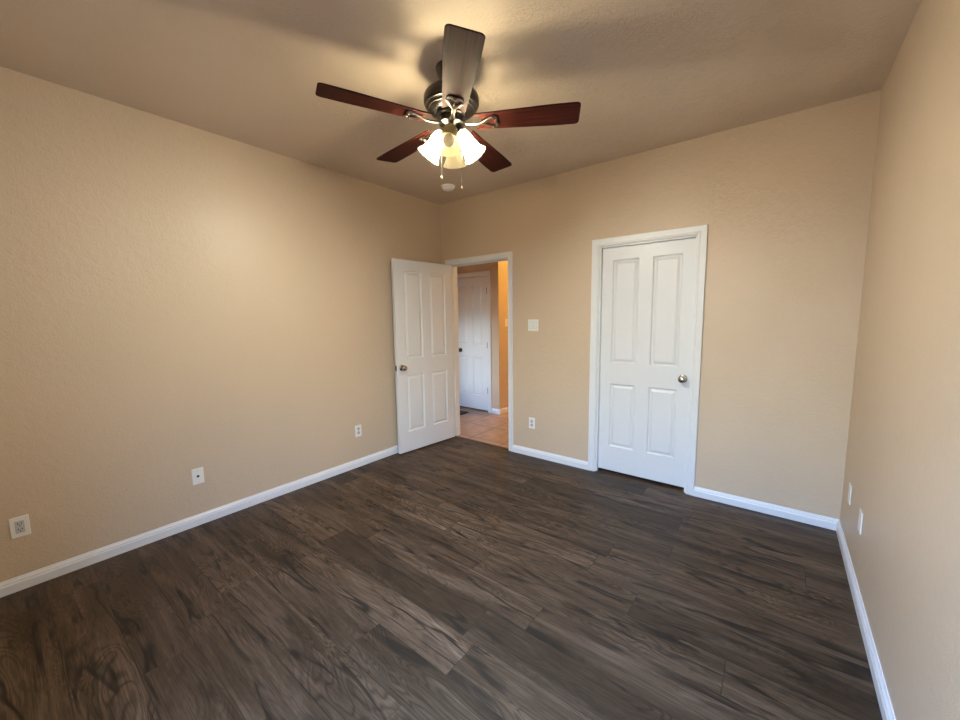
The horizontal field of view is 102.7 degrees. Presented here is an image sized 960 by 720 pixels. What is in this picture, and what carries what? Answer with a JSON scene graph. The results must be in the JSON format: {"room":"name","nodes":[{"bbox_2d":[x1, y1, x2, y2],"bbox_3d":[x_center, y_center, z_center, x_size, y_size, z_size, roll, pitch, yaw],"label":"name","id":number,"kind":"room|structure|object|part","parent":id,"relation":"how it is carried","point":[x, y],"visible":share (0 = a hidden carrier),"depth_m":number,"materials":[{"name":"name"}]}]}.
{"room":"empty bedroom","nodes":[
{"label":"empty bedroom","id":0,"kind":"room"},
{"bbox_2d":[0,66,507,581],"bbox_3d":[-1.206,-0.525,5.477,2.300,2.735,7.530,4,8,38],"label":"wall","id":1,"kind":"structure","parent":0,"point":[176,298],"depth_m":2.55,"materials":[{"name":"beige paint"}]},
{"bbox_2d":[8,514,30,538],"bbox_3d":[-2.490,0.902,2.078,0.008,0.114,0.070,4,8,38],"label":"power outlet","id":2,"kind":"object","parent":1,"relation":"attached to","point":[19,526],"visible":1,"depth_m":2.08,"materials":[{"name":"white plastic"}]},
{"bbox_2d":[14,520,25,533],"bbox_3d":[-2.488,0.902,2.076,0.002,0.068,0.034,4,8,38],"label":"receptacle","id":3,"kind":"object","parent":2,"relation":"attached to","point":[19,525],"depth_m":2.08,"materials":[{"name":"plastic"}]},
{"bbox_2d":[191,467,203,484],"bbox_3d":[-1.991,0.820,2.711,0.010,0.114,0.070,4,8,38],"label":"cable jack","id":4,"kind":"object","parent":1,"relation":"attached to","point":[198,473],"visible":1,"depth_m":2.71,"materials":[{"name":"white plastic"}]},
{"bbox_2d":[0,445,397,597],"bbox_3d":[-1.507,1.057,3.352,0.016,0.076,3.530,4,8,38],"label":"baseboard","id":5,"kind":"structure","parent":1,"relation":"attached to","point":[13,585],"depth_m":2.58,"materials":[{"name":"white paint"}]},
{"bbox_2d":[355,424,361,436],"bbox_3d":[-1.184,0.689,3.738,0.008,0.114,0.070,4,8,38],"label":"power outlet","id":6,"kind":"object","parent":1,"relation":"attached to","point":[358,432],"visible":1,"depth_m":3.73,"materials":[{"name":"white plastic"}]},
{"bbox_2d":[457,276,487,410],"bbox_3d":[-0.157,-0.245,5.916,0.698,2.010,0.099,4,8,38],"label":"door","id":7,"kind":"structure","parent":1,"relation":"in","point":[472,292],"depth_m":5.89,"materials":[{"name":"white paint"}]},
{"bbox_2d":[457,271,491,412],"bbox_3d":[-0.129,-0.277,5.960,0.830,2.105,0.136,4,8,38],"label":"door frame","id":8,"kind":"structure","parent":1,"relation":"attached to","point":[481,273],"depth_m":5.68,"materials":[{"name":"white paint"}]},
{"bbox_2d":[492,407,507,414],"bbox_3d":[1.098,0.631,6.820,0.148,0.076,2.816,4,8,38],"label":"baseboard","id":9,"kind":"structure","parent":1,"relation":"attached to","point":[503,410],"depth_m":5.73,"materials":[{"name":"white paint"}]},
{"bbox_2d":[0,406,882,719],"bbox_3d":[0.220,0.989,4.542,5.871,0.100,7.530,4,8,38],"label":"floor","id":10,"kind":"structure","parent":0,"point":[454,578],"depth_m":1.90,"materials":[{"name":"brown wood"}]},
{"bbox_2d":[456,436,508,448],"bbox_3d":[0.017,0.950,4.439,0.801,0.006,0.023,4,8,38],"label":"threshold","id":11,"kind":"object","parent":10,"relation":"on","point":[456,436],"visible":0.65,"depth_m":4.42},
{"bbox_2d":[0,0,921,204],"bbox_3d":[0.184,-1.827,4.210,6.091,0.100,7.750,4,8,38],"label":"ceiling","id":12,"kind":"structure","parent":0,"point":[644,75],"depth_m":1.97,"materials":[{"name":"beige paint"}]},
{"bbox_2d":[315,24,580,188],"bbox_3d":[-0.160,-1.224,2.064,1.269,0.612,1.280,4,7,38],"label":"ceiling fan","id":13,"kind":"object","parent":12,"relation":"hanging from","point":[452,100],"visible":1,"depth_m":1.94,"materials":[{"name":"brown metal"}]},
{"bbox_3d":[-0.503,-1.236,1.854,0.532,0.006,0.152,-2,14,-27],"label":"blade","id":14,"kind":"part","parent":13,"relation":"part of","materials":[{"name":"brown wood"}]},
{"bbox_3d":[-0.427,-1.277,2.309,0.152,0.006,0.532,-17,15,-43],"label":"blade","id":15,"kind":"part","parent":13,"relation":"part of","materials":[{"name":"brown wood"}]},
{"bbox_3d":[-0.237,-1.147,2.046,0.134,0.142,0.134,35,7,0],"label":"lamp shade","id":16,"kind":"part","parent":13,"relation":"part of","materials":[{"name":"beige glass"}]},
{"bbox_3d":[-0.157,-1.138,1.954,0.134,0.142,0.134,1,-30,4],"label":"lamp shade","id":17,"kind":"part","parent":13,"relation":"part of","materials":[{"name":"beige glass"}]},
{"bbox_3d":[-0.157,-1.132,1.951,0.056,0.116,0.056,1,-30,4],"label":"bulb","id":18,"kind":"part","parent":13,"relation":"part of","materials":[{"name":"white glass"}]},
{"bbox_3d":[-0.145,-1.154,2.125,0.134,0.142,0.134,1,40,4],"label":"lamp shade","id":19,"kind":"part","parent":13,"relation":"part of","materials":[{"name":"beige glass"}]},
{"bbox_3d":[-0.091,-1.215,1.642,0.152,0.006,0.532,8,4,-9],"label":"blade","id":20,"kind":"part","parent":13,"relation":"part of","materials":[{"name":"brown wood"}]},
{"bbox_3d":[-0.066,-1.145,2.034,0.134,0.142,0.134,-34,2,6],"label":"lamp shade","id":21,"kind":"part","parent":13,"relation":"part of","materials":[{"name":"beige glass"}]},
{"bbox_3d":[-0.061,-1.139,2.034,0.056,0.116,0.056,-34,2,6],"label":"bulb","id":22,"kind":"part","parent":13,"relation":"part of","materials":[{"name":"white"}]},
{"bbox_3d":[0.030,-1.282,2.379,0.152,0.006,0.532,-7,1,28],"label":"blade","id":23,"kind":"part","parent":13,"relation":"part of","materials":[{"name":"brown wood"}]},
{"bbox_3d":[0.238,-1.243,1.966,0.532,0.006,0.152,1,-3,9],"label":"blade","id":24,"kind":"part","parent":13,"relation":"part of","materials":[{"name":"brown wood"}]},
{"bbox_2d":[441,184,454,190],"bbox_3d":[-0.317,-1.701,3.804,0.142,0.046,0.142,4,8,38],"label":"smoke detector","id":25,"kind":"object","parent":12,"relation":"attached to","point":[446,187],"visible":1,"depth_m":3.76,"materials":[{"name":"white plastic"}]},
{"bbox_2d":[440,90,881,519],"bbox_3d":[0.093,-0.403,4.246,5.871,2.735,0.120,4,8,38],"label":"wall","id":26,"kind":"structure","parent":0,"point":[784,201],"depth_m":2.78,"materials":[{"name":"beige paint"}]},
{"bbox_2d":[445,251,512,451],"bbox_3d":[0.019,-0.093,4.343,0.924,2.099,0.152,4,8,38],"label":"door frame","id":27,"kind":"structure","parent":26,"relation":"attached to","point":[504,256],"depth_m":4.15,"materials":[{"name":"white paint"}]},
{"bbox_2d":[391,258,454,453],"bbox_3d":[-0.595,-0.048,4.242,0.164,2.020,0.817,5,9,43],"label":"door","id":28,"kind":"structure","parent":27,"relation":"attached to","point":[421,291],"depth_m":4.19,"materials":[{"name":"white paint"}]},
{"bbox_2d":[529,417,534,428],"bbox_3d":[0.533,0.649,3.948,0.070,0.114,0.008,4,8,38],"label":"power outlet","id":29,"kind":"object","parent":26,"relation":"attached to","point":[531,420],"visible":1,"depth_m":3.94,"materials":[{"name":"white plastic"}]},
{"bbox_2d":[528,319,537,330],"bbox_3d":[0.528,-0.346,3.826,0.116,0.114,0.012,4,8,38],"label":"light switch","id":30,"kind":"object","parent":26,"relation":"attached to","point":[533,323],"visible":1,"depth_m":3.83,"materials":[{"name":"white plastic"}]},
{"bbox_2d":[513,445,587,469],"bbox_3d":[0.685,0.971,3.864,0.838,0.076,0.016,4,8,38],"label":"baseboard","id":31,"kind":"structure","parent":26,"relation":"attached to","point":[565,460],"depth_m":3.83,"materials":[{"name":"white paint"}]},
{"bbox_2d":[598,238,695,486],"bbox_3d":[1.376,0.034,3.258,0.746,2.008,0.099,4,8,38],"label":"door","id":32,"kind":"structure","parent":26,"relation":"in","point":[648,288],"depth_m":3.25,"materials":[{"name":"white paint"}]},
{"bbox_3d":[1.605,0.155,3.053,0.057,0.057,0.038,4,8,38],"label":"knob","id":33,"kind":"part","parent":32,"relation":"part of","materials":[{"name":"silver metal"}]},
{"bbox_2d":[588,224,707,495],"bbox_3d":[1.387,0.010,3.270,0.882,2.100,0.136,4,8,38],"label":"door frame","id":34,"kind":"structure","parent":26,"relation":"attached to","point":[700,232],"depth_m":3.08,"materials":[{"name":"white paint"}]},
{"bbox_2d":[693,486,838,530],"bbox_3d":[2.045,1.072,2.806,0.854,0.076,0.016,4,8,38],"label":"baseboard","id":35,"kind":"structure","parent":26,"relation":"attached to","point":[767,508],"depth_m":2.77,"materials":[{"name":"white paint"}]},
{"bbox_2d":[840,0,959,719],"bbox_3d":[1.609,-0.094,1.335,0.120,2.735,4.430,4,8,38],"label":"wall","id":36,"kind":"structure","parent":0,"point":[902,464],"depth_m":1.39,"materials":[{"name":"beige paint"}]},
{"bbox_2d":[848,483,851,504],"bbox_3d":[2.196,0.794,2.280,0.006,0.114,0.070,4,8,38],"label":"wall plate","id":37,"kind":"object","parent":36,"relation":"attached to","point":[850,485],"visible":1,"depth_m":2.26,"materials":[{"name":"white plastic"}]},
{"bbox_2d":[858,508,862,534],"bbox_3d":[1.956,0.829,1.975,0.006,0.114,0.070,4,8,38],"label":"wall plate","id":38,"kind":"object","parent":36,"relation":"attached to","point":[860,519],"visible":1,"depth_m":1.96,"materials":[{"name":"white plastic"}]},
{"bbox_2d":[836,520,895,719],"bbox_3d":[1.295,1.267,1.174,0.016,0.076,3.529,4,8,38],"label":"baseboard","id":39,"kind":"structure","parent":36,"relation":"attached to","point":[883,697],"depth_m":1.66,"materials":[{"name":"white paint"}]}
]}

